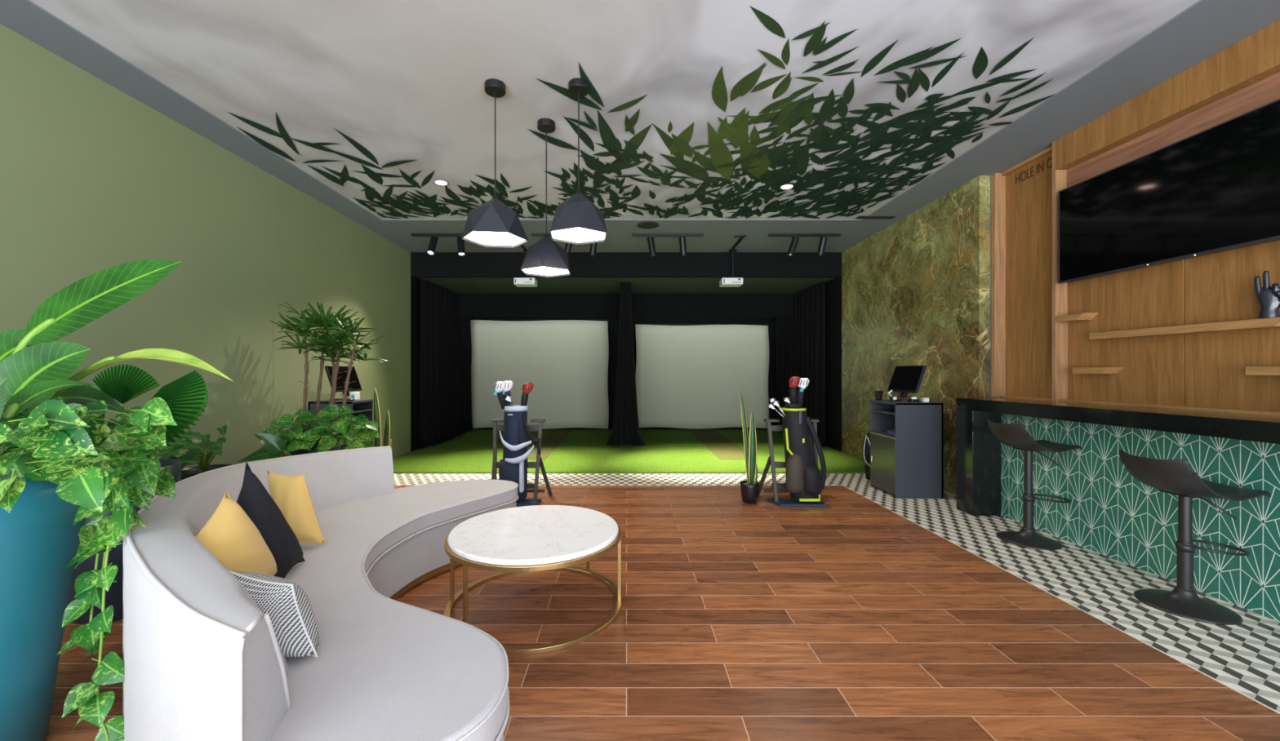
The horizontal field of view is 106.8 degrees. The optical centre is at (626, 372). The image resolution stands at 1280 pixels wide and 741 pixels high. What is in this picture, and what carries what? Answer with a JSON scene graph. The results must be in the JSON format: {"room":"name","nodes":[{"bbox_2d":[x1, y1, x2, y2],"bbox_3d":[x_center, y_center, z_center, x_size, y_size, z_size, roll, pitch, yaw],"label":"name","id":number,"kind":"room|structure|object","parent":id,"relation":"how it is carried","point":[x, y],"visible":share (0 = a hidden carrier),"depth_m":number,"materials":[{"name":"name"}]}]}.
{"room":"indoor golf lounge","nodes":[
{"label":"indoor golf lounge","id":0,"kind":"room"},
{"bbox_2d":[0,23,472,467],"bbox_3d":[-3.550,-0.325,4.150,0.100,3.250,13.300,0,0,0],"label":"wall","id":1,"kind":"structure","parent":0,"point":[94,179],"depth_m":3.81,"materials":[{"name":"green paint"}]},
{"bbox_2d":[472,316,776,429],"bbox_3d":[0.000,-0.325,10.850,7.200,3.250,0.100,0,0,0],"label":"wall","id":2,"kind":"structure","parent":0,"point":[613,322],"depth_m":10.80,"materials":[{"name":"black paint"}]},
{"bbox_2d":[410,252,841,277],"bbox_3d":[-0.005,-1.755,7.750,6.990,0.390,0.100,0,0,0],"label":"wall header","id":3,"kind":"structure","parent":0,"point":[441,264],"depth_m":7.70,"materials":[{"name":"black paint"}]},
{"bbox_2d":[417,277,835,293],"bbox_3d":[-0.005,-1.605,8.650,6.990,0.050,1.700,0,0,0],"label":"ceiling","id":4,"kind":"structure","parent":0,"point":[455,285],"depth_m":8.51,"materials":[{"name":"black paint"}]},
{"bbox_2d":[417,279,472,448],"bbox_3d":[-3.415,-0.146,9.162,0.268,2.829,2.575,0,0,0],"label":"curtain","id":5,"kind":"object","parent":4,"relation":"hanging from","point":[445,358],"visible":0.94,"depth_m":8.76,"materials":[{"name":"black fabric"}]},
{"bbox_2d":[606,282,644,445],"bbox_3d":[-0.013,-0.150,8.257,0.679,2.840,0.258,0,0,0],"label":"curtain","id":6,"kind":"object","parent":4,"relation":"hanging from","point":[625,426],"visible":1,"depth_m":8.29,"materials":[{"name":"black fabric"}]},
{"bbox_2d":[457,293,795,316],"bbox_3d":[-0.005,-1.373,9.515,6.970,0.505,0.030,0,0,0],"label":"valance","id":7,"kind":"object","parent":4,"relation":"hanging from","point":[468,304],"visible":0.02,"depth_m":9.50,"materials":[{"name":"black fabric"}]},
{"bbox_2d":[775,281,826,445],"bbox_3d":[3.344,-0.145,9.296,0.220,2.830,2.304,0,0,-3],"label":"curtain","id":8,"kind":"object","parent":4,"relation":"hanging from","point":[800,337],"visible":0.77,"depth_m":8.77,"materials":[{"name":"black fabric"}]},
{"bbox_2d":[0,0,1279,252],"bbox_3d":[0.110,-1.990,2.650,7.420,0.080,10.300,0,0,0],"label":"ceiling","id":9,"kind":"structure","parent":0,"point":[403,80],"depth_m":3.14,"materials":[{"name":"white paint"}]},
{"bbox_2d":[411,233,465,256],"bbox_3d":[-2.518,-1.792,6.640,1.003,0.316,0.186,0,0,0],"label":"track light","id":10,"kind":"object","parent":9,"relation":"attached to","point":[460,242],"visible":0.94,"depth_m":6.64,"materials":[{"name":"black metal"}]},
{"bbox_2d":[434,179,448,186],"bbox_3d":[-1.902,-1.947,4.875,0.140,0.006,0.140,0,0,0],"label":"recessed light","id":11,"kind":"object","parent":9,"relation":"in","point":[442,183],"visible":1,"depth_m":4.88,"materials":[{"name":"white plastic"}]},
{"bbox_2d":[461,78,528,248],"bbox_3d":[-0.895,-1.431,3.235,0.447,1.058,0.414,0,0,0],"label":"pendant lamp","id":12,"kind":"object","parent":9,"relation":"hanging from","point":[492,224],"visible":1,"depth_m":3.14,"materials":[{"name":"black metal"}]},
{"bbox_2d":[464,231,524,245],"bbox_3d":[-0.895,-0.916,3.235,0.423,0.001,0.392,0,0,0],"label":"diffuser","id":13,"kind":"object","parent":12,"relation":"attached to","point":[497,238],"depth_m":3.25,"materials":[{"name":"white plastic"}]},
{"bbox_2d":[513,248,537,286],"bbox_3d":[-1.600,-1.664,7.537,0.330,0.568,0.246,0,0,0],"label":"projector","id":14,"kind":"object","parent":9,"relation":"attached to","point":[518,282],"visible":0.83,"depth_m":7.42,"materials":[{"name":"white plastic"}]},
{"bbox_2d":[531,233,551,236],"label":"track light","id":15,"kind":"object","parent":9,"relation":"hanging from","point":[532,234],"depth_m":6.66,"materials":[{"name":"black metal"}]},
{"bbox_2d":[520,118,570,277],"bbox_3d":[-0.629,-1.373,3.726,0.369,1.174,0.420,0,0,0],"label":"pendant lamp","id":16,"kind":"object","parent":9,"relation":"hanging from","point":[545,258],"visible":1,"depth_m":3.63,"materials":[{"name":"black metal"}]},
{"bbox_2d":[524,266,568,275],"bbox_3d":[-0.629,-0.799,3.726,0.348,0.001,0.396,0,0,0],"label":"diffuser","id":17,"kind":"object","parent":16,"relation":"attached to","point":[547,271],"depth_m":3.75,"materials":[{"name":"white plastic"}]},
{"bbox_2d":[564,242,572,257],"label":"track light","id":18,"kind":"object","parent":9,"relation":"hanging from","point":[568,246],"depth_m":6.64,"materials":[{"name":"black metal"}]},
{"bbox_2d":[550,78,606,244],"bbox_3d":[-0.325,-1.442,3.227,0.391,1.037,0.428,0,0,0],"label":"pendant lamp","id":19,"kind":"object","parent":9,"relation":"hanging from","point":[577,220],"visible":1,"depth_m":3.13,"materials":[{"name":"black metal"}]},
{"bbox_2d":[551,227,604,242],"bbox_3d":[-0.325,-0.937,3.227,0.369,0.001,0.404,0,0,0],"label":"diffuser","id":20,"kind":"object","parent":19,"relation":"attached to","point":[575,234],"depth_m":3.24,"materials":[{"name":"white plastic"}]},
{"bbox_2d":[589,242,597,257],"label":"track light","id":21,"kind":"object","parent":9,"relation":"hanging from","point":[593,249],"depth_m":6.65,"materials":[{"name":"black metal"}]},
{"bbox_2d":[226,5,1056,218],"bbox_3d":[-0.059,-1.956,4.287,6.155,0.009,3.504,0,0,0],"label":"mural","id":22,"kind":"object","parent":9,"relation":"attached to","point":[755,162],"visible":0.94,"depth_m":4.17},
{"bbox_2d":[637,221,658,228],"bbox_3d":[0.285,-1.947,6.277,0.290,0.006,0.290,0,0,0],"label":"ceiling speaker","id":23,"kind":"object","parent":9,"relation":"attached to","point":[648,224],"visible":1,"depth_m":6.25},
{"bbox_2d":[631,233,703,257],"bbox_3d":[0.577,-1.792,6.690,1.003,0.317,0.139,0,0,0],"label":"track light","id":24,"kind":"object","parent":9,"relation":"hanging from","point":[651,247],"visible":1,"depth_m":6.66,"materials":[{"name":"black metal"}]},
{"bbox_2d":[719,248,742,286],"bbox_3d":[1.660,-1.664,7.537,0.330,0.568,0.246,0,0,0],"label":"projector","id":25,"kind":"object","parent":9,"relation":"attached to","point":[724,282],"visible":1,"depth_m":7.42,"materials":[{"name":"white plastic"}]},
{"bbox_2d":[731,235,746,249],"bbox_3d":[1.620,-1.940,7.085,0.160,0.020,0.730,0,0,0],"label":"track light","id":26,"kind":"object","parent":9,"relation":"attached to","point":[741,237],"visible":1,"depth_m":6.90,"materials":[{"name":"black metal"}]},
{"bbox_2d":[779,183,794,190],"bbox_3d":[1.681,-1.947,4.981,0.140,0.006,0.140,0,0,0],"label":"recessed light","id":27,"kind":"object","parent":9,"relation":"in","point":[788,186],"visible":1,"depth_m":4.98,"materials":[{"name":"white plastic"}]},
{"bbox_2d":[768,233,840,257],"bbox_3d":[2.499,-1.792,6.690,1.003,0.317,0.140,0,0,0],"label":"track light","id":28,"kind":"object","parent":9,"relation":"hanging from","point":[823,241],"visible":1,"depth_m":6.66,"materials":[{"name":"black metal"}]},
{"bbox_2d":[856,216,895,218],"bbox_3d":[3.130,-1.948,5.970,0.460,0.004,0.100,0,0,0],"label":"ceiling vent","id":29,"kind":"object","parent":9,"relation":"in","point":[859,217],"visible":1,"depth_m":5.96,"materials":[{"name":"grey metal"}]},
{"bbox_2d":[44,473,1279,740],"bbox_3d":[0.050,1.330,1.805,7.300,0.060,8.610,0,0,0],"label":"floor","id":30,"kind":"structure","parent":0,"point":[848,619],"depth_m":2.36,"materials":[{"name":"brown wood"}]},
{"bbox_2d":[0,476,85,740],"bbox_3d":[-2.210,0.823,1.550,0.604,0.955,0.604,0,0,0],"label":"planter","id":31,"kind":"object","parent":30,"relation":"on","point":[38,537],"visible":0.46,"depth_m":1.56,"materials":[{"name":"teal ceramic"}]},
{"bbox_2d":[0,396,177,740],"bbox_3d":[-1.802,0.681,1.563,0.981,1.204,0.470,0,0,28],"label":"pothos","id":32,"kind":"object","parent":31,"relation":"in","point":[71,446],"visible":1,"depth_m":1.54,"materials":[{"name":"green plant"}]},
{"bbox_2d":[0,258,232,430],"bbox_3d":[-1.850,-0.023,1.608,0.912,0.836,0.536,0,0,31],"label":"leaf plant","id":33,"kind":"object","parent":31,"relation":"on","point":[36,368],"visible":0.84,"depth_m":1.72,"materials":[{"name":"green plant"}]},
{"bbox_2d":[69,458,182,624],"bbox_3d":[-2.780,0.910,2.620,0.480,0.780,0.480,0,0,0],"label":"planter","id":34,"kind":"object","parent":30,"relation":"on","point":[114,597],"visible":0.14,"depth_m":2.46,"materials":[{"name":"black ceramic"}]},
{"bbox_2d":[81,364,208,453],"bbox_3d":[-2.495,0.256,2.282,0.948,0.597,0.464,0,0,19],"label":"fan palm","id":35,"kind":"object","parent":34,"relation":"in","point":[186,397],"visible":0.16,"depth_m":2.33,"materials":[{"name":"green plant"}]},
{"bbox_2d":[181,464,234,480],"bbox_3d":[-2.980,0.990,3.350,0.360,0.620,0.360,0,0,0],"label":"planter","id":36,"kind":"object","parent":30,"relation":"on","point":[188,472],"visible":0.16,"depth_m":3.42,"materials":[{"name":"black ceramic"}]},
{"bbox_2d":[152,425,227,472],"bbox_3d":[-2.891,0.529,3.158,0.666,0.347,0.343,0,0,40],"label":"leaf plant","id":37,"kind":"object","parent":36,"relation":"on","point":[188,458],"visible":0.86,"depth_m":3.15,"materials":[{"name":"green plant"}]},
{"bbox_2d":[238,433,310,462],"bbox_3d":[-2.580,0.873,3.550,0.580,0.853,0.260,0,0,0],"label":"leaf plant","id":38,"kind":"object","parent":30,"relation":"on","point":[274,446],"visible":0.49,"depth_m":3.55,"materials":[{"name":"green plant"}]},
{"bbox_2d":[282,444,339,457],"bbox_3d":[-2.620,0.960,3.950,0.400,0.680,0.400,0,0,0],"label":"planter","id":39,"kind":"object","parent":30,"relation":"on","point":[301,451],"visible":0.14,"depth_m":3.78,"materials":[{"name":"black ceramic"}]},
{"bbox_2d":[255,404,380,458],"bbox_3d":[-2.600,0.520,3.962,1.144,0.528,0.580,0,0,13],"label":"plant","id":40,"kind":"object","parent":39,"relation":"in","point":[354,432],"visible":0.81,"depth_m":3.82,"materials":[{"name":"green plant"}]},
{"bbox_2d":[123,445,518,740],"bbox_3d":[-1.402,0.922,2.315,1.681,0.756,2.919,0,0,-12],"label":"curved sofa","id":41,"kind":"object","parent":30,"relation":"on","point":[202,661],"visible":0.93,"depth_m":1.39,"materials":[{"name":"fabric"}]},
{"bbox_2d":[195,491,277,576],"bbox_3d":[-1.483,0.660,1.772,0.217,0.385,0.367,0,0,-15],"label":"cushion","id":42,"kind":"object","parent":41,"relation":"on","point":[229,534],"visible":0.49,"depth_m":1.76,"materials":[{"name":"yellow fabric"}]},
{"bbox_2d":[236,462,305,578],"bbox_3d":[-1.506,0.615,1.990,0.220,0.475,0.250,0,0,-20],"label":"cushion","id":43,"kind":"object","parent":41,"relation":"on","point":[254,499],"visible":0.64,"depth_m":1.96,"materials":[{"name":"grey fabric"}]},
{"bbox_2d":[228,569,319,657],"bbox_3d":[-1.087,0.731,1.443,0.330,0.264,0.177,0,0,0],"label":"cushion","id":44,"kind":"object","parent":41,"relation":"on","point":[289,609],"visible":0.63,"depth_m":1.41,"materials":[{"name":"fabric"}]},
{"bbox_2d":[266,471,325,543],"bbox_3d":[-1.669,0.673,2.371,0.332,0.348,0.165,0,0,32],"label":"cushion","id":45,"kind":"object","parent":41,"relation":"on","point":[291,494],"visible":0.81,"depth_m":2.32,"materials":[{"name":"yellow fabric"}]},
{"bbox_2d":[269,479,517,740],"bbox_3d":[-1.380,0.912,2.320,1.626,0.105,2.909,0,0,-12],"label":"seat cushion","id":46,"kind":"object","parent":41,"relation":"on","point":[385,668],"depth_m":1.48,"materials":[{"name":"fabric"}]},
{"bbox_2d":[307,399,373,449],"bbox_3d":[-3.176,0.805,5.350,0.487,0.990,0.500,0,0,0],"label":"base cabinet","id":47,"kind":"object","parent":30,"relation":"on","point":[364,406],"visible":0.12,"depth_m":5.30,"materials":[{"name":"grey laminate"}]},
{"bbox_2d":[324,365,362,399],"bbox_3d":[-3.200,0.117,5.382,0.220,0.384,0.437,0,0,0],"label":"monitor","id":48,"kind":"object","parent":47,"relation":"on","point":[356,386],"visible":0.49,"depth_m":5.37,"materials":[{"name":"black plastic"}]},
{"bbox_2d":[350,391,359,399],"bbox_3d":[-3.062,0.265,5.354,0.055,0.090,0.112,0,0,0],"label":"pack","id":49,"kind":"object","parent":47,"relation":"on","point":[356,395],"visible":0.78,"depth_m":5.33,"materials":[{"name":"white paper"}]},
{"bbox_2d":[372,387,391,447],"bbox_3d":[-2.620,0.731,5.050,0.260,1.136,0.260,0,0,0],"label":"snake plant","id":50,"kind":"object","parent":30,"relation":"on","point":[377,442],"visible":0.34,"depth_m":5.00,"materials":[{"name":"green plant"}]},
{"bbox_2d":[490,418,552,506],"bbox_3d":[-1.110,0.894,4.816,0.655,0.828,0.432,0,0,0],"label":"stand","id":51,"kind":"object","parent":30,"relation":"on","point":[531,487],"visible":0.67,"depth_m":4.82,"materials":[{"name":"black metal"}]},
{"bbox_2d":[497,404,541,502],"bbox_3d":[-1.070,0.805,4.671,0.381,0.946,0.292,0,0,36],"label":"golf bag","id":52,"kind":"object","parent":51,"relation":"on","point":[513,467],"visible":0.9,"depth_m":4.64,"materials":[{"name":"blue fabric"}]},
{"bbox_2d":[493,381,506,409],"bbox_3d":[-1.229,0.319,4.699,0.150,0.465,0.099,0,0,0],"label":"club","id":53,"kind":"object","parent":52,"relation":"in","point":[500,386],"visible":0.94,"depth_m":4.68,"materials":[{"name":"silver metal"}]},
{"bbox_2d":[502,380,513,405],"bbox_3d":[-1.183,0.316,4.737,0.117,0.470,0.094,0,0,0],"label":"club","id":54,"kind":"object","parent":52,"relation":"in","point":[509,384],"visible":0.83,"depth_m":4.71,"materials":[{"name":"silver metal"}]},
{"bbox_2d":[505,395,511,406],"bbox_3d":[-1.154,0.392,4.701,0.100,0.318,0.024,0,0,-4],"label":"club","id":55,"kind":"object","parent":52,"relation":"in","point":[508,398],"visible":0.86,"depth_m":4.69,"materials":[{"name":"silver metal"}]},
{"bbox_2d":[520,382,533,405],"bbox_3d":[-0.996,0.326,4.739,0.140,0.450,0.090,0,0,0],"label":"club","id":56,"kind":"object","parent":52,"relation":"in","point":[527,388],"visible":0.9,"depth_m":4.71,"materials":[{"name":"red metal"}]},
{"bbox_2d":[443,505,622,654],"bbox_3d":[-0.510,1.086,2.670,0.968,0.428,0.968,0,0,-32],"label":"coffee table","id":57,"kind":"object","parent":30,"relation":"on","point":[533,538],"visible":0.94,"depth_m":2.50,"materials":[{"name":"white stone"}]},
{"bbox_2d":[740,391,759,503],"bbox_3d":[1.235,0.741,4.760,0.188,1.116,0.188,0,0,0],"label":"snake plant","id":58,"kind":"object","parent":30,"relation":"on","point":[749,488],"visible":1,"depth_m":4.73,"materials":[{"name":"green plant"}]},
{"bbox_2d":[758,418,826,506],"bbox_3d":[1.690,0.894,4.816,0.655,0.828,0.432,0,0,0],"label":"stand","id":59,"kind":"object","parent":30,"relation":"on","point":[776,487],"visible":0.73,"depth_m":4.79,"materials":[{"name":"black metal"}]},
{"bbox_2d":[781,403,826,502],"bbox_3d":[1.749,0.790,4.700,0.412,0.960,0.280,0,0,0],"label":"golf bag","id":60,"kind":"object","parent":59,"relation":"on","point":[805,482],"visible":1,"depth_m":4.61,"materials":[{"name":"black fabric"}]},
{"bbox_2d":[768,403,783,417],"bbox_3d":[1.515,0.406,4.714,0.214,0.197,0.025,0,0,4],"label":"club","id":61,"kind":"object","parent":60,"relation":"in","point":[771,406],"visible":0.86,"depth_m":4.71,"materials":[{"name":"silver metal"}]},
{"bbox_2d":[769,398,784,415],"bbox_3d":[1.517,0.378,4.692,0.209,0.252,0.022,0,0,-2],"label":"club","id":62,"kind":"object","parent":60,"relation":"in","point":[771,400],"visible":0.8,"depth_m":4.68,"materials":[{"name":"silver metal"}]},
{"bbox_2d":[773,400,785,416],"bbox_3d":[1.531,0.390,4.673,0.188,0.227,0.031,0,0,-12],"label":"club","id":63,"kind":"object","parent":60,"relation":"in","point":[775,402],"visible":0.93,"depth_m":4.65,"materials":[{"name":"silver metal"}]},
{"bbox_2d":[783,397,791,404],"bbox_3d":[1.603,0.373,4.683,0.105,0.257,0.029,0,0,-10],"label":"club","id":64,"kind":"object","parent":60,"relation":"in","point":[786,399],"visible":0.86,"depth_m":4.67,"materials":[{"name":"silver metal"}]},
{"bbox_2d":[789,376,800,404],"bbox_3d":[1.680,0.295,4.739,0.114,0.509,0.090,0,0,0],"label":"club","id":65,"kind":"object","parent":60,"relation":"in","point":[794,381],"visible":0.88,"depth_m":4.71,"materials":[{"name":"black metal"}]},
{"bbox_2d":[796,377,808,406],"bbox_3d":[1.758,0.302,4.737,0.133,0.496,0.094,0,0,0],"label":"club","id":66,"kind":"object","parent":60,"relation":"in","point":[804,382],"visible":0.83,"depth_m":4.71,"materials":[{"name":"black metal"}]},
{"bbox_2d":[394,484,1279,714],"bbox_3d":[-0.502,1.304,1.488,5.995,0.012,7.975,0,0,0],"label":"trim","id":67,"kind":"structure","parent":30,"relation":"on","point":[394,485],"depth_m":3.07,"materials":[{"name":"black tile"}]},
{"bbox_2d":[870,400,943,498],"bbox_3d":[3.017,0.805,5.160,0.507,0.990,0.520,0,0,0],"label":"base cabinet","id":68,"kind":"object","parent":30,"relation":"on","point":[909,464],"visible":0.91,"depth_m":4.90,"materials":[{"name":"grey laminate"}]},
{"bbox_2d":[862,431,870,479],"bbox_3d":[2.995,1.005,5.788,0.216,0.590,0.229,0,0,22],"label":"shoulder bag","id":69,"kind":"object","parent":68,"relation":"attached to","point":[866,442],"visible":0.36,"depth_m":5.76,"materials":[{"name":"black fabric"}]},
{"bbox_2d":[874,391,883,400],"bbox_3d":[2.826,0.257,5.326,0.101,0.106,0.101,0,0,0],"label":"cup","id":70,"kind":"object","parent":68,"relation":"on","point":[878,394],"visible":0.98,"depth_m":5.30,"materials":[{"name":"black plastic"}]},
{"bbox_2d":[887,427,894,436],"bbox_3d":[2.860,0.630,5.025,0.120,0.080,0.170,0,0,0],"label":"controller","id":71,"kind":"object","parent":68,"relation":"in","point":[891,432],"visible":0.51,"depth_m":5.03,"materials":[{"name":"black plastic"}]},
{"bbox_2d":[888,390,897,401],"bbox_3d":[2.851,0.247,5.099,0.097,0.126,0.052,0,0,0],"label":"scanner","id":72,"kind":"object","parent":68,"relation":"on","point":[892,398],"visible":1,"depth_m":5.08,"materials":[{"name":"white plastic"}]},
{"bbox_2d":[887,365,926,401],"bbox_3d":[3.030,0.117,5.149,0.220,0.384,0.438,0,0,0],"label":"monitor","id":73,"kind":"object","parent":68,"relation":"on","point":[905,380],"visible":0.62,"depth_m":5.12,"materials":[{"name":"black plastic"}]},
{"bbox_2d":[908,396,919,402],"bbox_3d":[3.013,0.282,4.985,0.075,0.055,0.070,0,0,0],"label":"payment terminal","id":74,"kind":"object","parent":68,"relation":"on","point":[913,399],"visible":1,"depth_m":4.95,"materials":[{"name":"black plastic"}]},
{"bbox_2d":[920,397,928,402],"bbox_3d":[3.127,0.287,4.975,0.055,0.045,0.050,0,0,0],"label":"box","id":75,"kind":"object","parent":68,"relation":"on","point":[922,399],"visible":1,"depth_m":4.95,"materials":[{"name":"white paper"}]},
{"bbox_2d":[986,419,1082,550],"bbox_3d":[3.129,0.838,3.670,0.546,0.924,0.392,0,0,0],"label":"bar stool","id":76,"kind":"object","parent":30,"relation":"on","point":[1014,435],"visible":1,"depth_m":3.63,"materials":[{"name":"black metal"}]},
{"bbox_2d":[956,397,1279,622],"bbox_3d":[3.430,0.771,2.709,0.580,1.062,3.622,0,0,0],"label":"bar counter","id":77,"kind":"object","parent":30,"relation":"on","point":[1111,513],"depth_m":3.13,"materials":[{"name":"teal tile"}]},
{"bbox_2d":[956,397,1279,444],"bbox_3d":[3.430,0.292,2.710,0.580,0.105,3.620,0,0,0],"label":"countertop","id":78,"kind":"structure","parent":77,"relation":"on","point":[1238,426],"depth_m":2.92,"materials":[{"name":"black stone"}]},
{"bbox_2d":[1119,449,1271,625],"bbox_3d":[3.129,0.878,2.640,0.546,0.844,0.392,0,0,0],"label":"bar stool","id":79,"kind":"object","parent":30,"relation":"on","point":[1174,477],"visible":1,"depth_m":2.60,"materials":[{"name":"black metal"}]},
{"bbox_3d":[-2.950,0.940,4.450,0.480,0.720,0.480,0,0,0],"label":"planter","id":80,"kind":"object","parent":30,"relation":"on","visible":0},
{"bbox_2d":[269,302,388,426],"bbox_3d":[-2.722,-0.035,4.368,1.162,1.326,0.822,0,0,43],"label":"slender palm","id":81,"kind":"object","parent":80,"relation":"in","point":[338,335],"visible":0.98,"depth_m":4.28,"materials":[{"name":"green plant"}]},
{"bbox_2d":[825,175,990,495],"bbox_3d":[3.545,-0.325,7.750,0.110,3.250,6.100,0,0,0],"label":"wall","id":82,"kind":"structure","parent":0,"point":[916,291],"depth_m":5.69,"materials":[{"name":"stone"}]},
{"bbox_2d":[990,175,994,397],"bbox_3d":[3.711,-0.325,4.723,0.218,3.250,0.055,0,0,0],"label":"wall","id":83,"kind":"structure","parent":0,"point":[990,175],"depth_m":4.70,"materials":[{"name":"brown wood"}]},
{"bbox_3d":[0.000,1.331,8.505,7.200,0.058,4.790,0,0,0],"label":"floor","id":84,"kind":"structure","parent":0,"visible":0},
{"bbox_2d":[392,429,866,473],"bbox_3d":[-0.005,1.293,8.455,6.990,0.018,4.690,0,0,0],"label":"artificial turf","id":85,"kind":"object","parent":84,"relation":"on","point":[583,451],"visible":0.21,"depth_m":7.25,"materials":[{"name":"green carpet"}]},
{"bbox_2d":[470,319,608,429],"bbox_3d":[-1.940,0.037,10.611,3.084,2.465,0.047,0,0,0],"label":"projection screen","id":86,"kind":"object","parent":85,"relation":"on","point":[565,361],"visible":0.92,"depth_m":10.60,"materials":[{"name":"fabric"}]},
{"bbox_2d":[527,430,572,459],"bbox_3d":[-1.430,1.282,8.775,0.460,0.006,3.550,0,0,0],"label":"mat","id":87,"kind":"object","parent":85,"relation":"on","point":[553,438],"visible":0.76,"depth_m":8.55,"materials":[{"name":"green carpet"}]},
{"bbox_2d":[635,323,768,429],"bbox_3d":[1.690,0.082,10.611,2.984,2.355,0.047,0,0,0],"label":"projection screen","id":88,"kind":"object","parent":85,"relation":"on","point":[694,377],"visible":0.98,"depth_m":10.60,"materials":[{"name":"fabric"}]},
{"bbox_2d":[688,430,758,459],"bbox_3d":[1.665,1.282,8.775,0.570,0.006,3.550,0,0,0],"label":"mat","id":89,"kind":"object","parent":85,"relation":"on","point":[721,446],"visible":1,"depth_m":8.36,"materials":[{"name":"green carpet"}]},
{"bbox_3d":[3.771,-0.325,1.096,0.098,3.250,7.192,0,0,0],"label":"wall","id":90,"kind":"structure","parent":0,"visible":0},
{"bbox_2d":[991,18,1279,416],"bbox_3d":[3.659,-0.855,2.795,0.119,2.189,3.790,0,0,0],"label":"wall panel","id":91,"kind":"object","parent":90,"relation":"attached to","point":[1034,356],"visible":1,"depth_m":3.43,"materials":[{"name":"brown wood"}]},
{"bbox_2d":[1055,312,1098,322],"bbox_3d":[3.650,-0.445,3.852,0.110,0.050,0.262,0,0,0],"label":"wall shelf","id":92,"kind":"object","parent":91,"relation":"attached to","point":[1084,316],"visible":1,"depth_m":3.81,"materials":[{"name":"brown wood"}]},
{"bbox_2d":[1072,367,1123,373],"bbox_3d":[3.650,-0.015,3.680,0.110,0.050,0.299,0,0,0],"label":"wall shelf","id":93,"kind":"object","parent":91,"relation":"attached to","point":[1075,370],"visible":1,"depth_m":3.63,"materials":[{"name":"brown wood"}]},
{"bbox_2d":[1057,98,1279,284],"bbox_3d":[3.634,-1.115,3.027,0.141,0.761,1.795,0,0,0],"label":"television","id":94,"kind":"object","parent":91,"relation":"attached to","point":[1216,188],"visible":1,"depth_m":3.07,"materials":[{"name":"black glass"}]},
{"bbox_2d":[1088,317,1279,339],"bbox_3d":[3.650,-0.280,3.126,0.110,0.050,1.129,0,0,0],"label":"wall shelf","id":95,"kind":"object","parent":91,"relation":"attached to","point":[1273,322],"visible":1,"depth_m":3.02,"materials":[{"name":"brown wood"}]},
{"bbox_2d":[1254,271,1279,319],"bbox_3d":[3.643,-0.443,2.674,0.070,0.272,0.126,0,0,0],"label":"sculpture","id":96,"kind":"object","parent":95,"relation":"on","point":[1268,297],"visible":0.91,"depth_m":2.68,"materials":[{"name":"black ceramic"}]},
{"bbox_2d":[1245,366,1279,375],"bbox_3d":[3.650,-0.010,2.481,0.110,0.050,0.559,0,0,0],"label":"wall shelf","id":97,"kind":"object","parent":91,"relation":"attached to","point":[1250,371],"visible":1,"depth_m":2.68,"materials":[{"name":"brown wood"}]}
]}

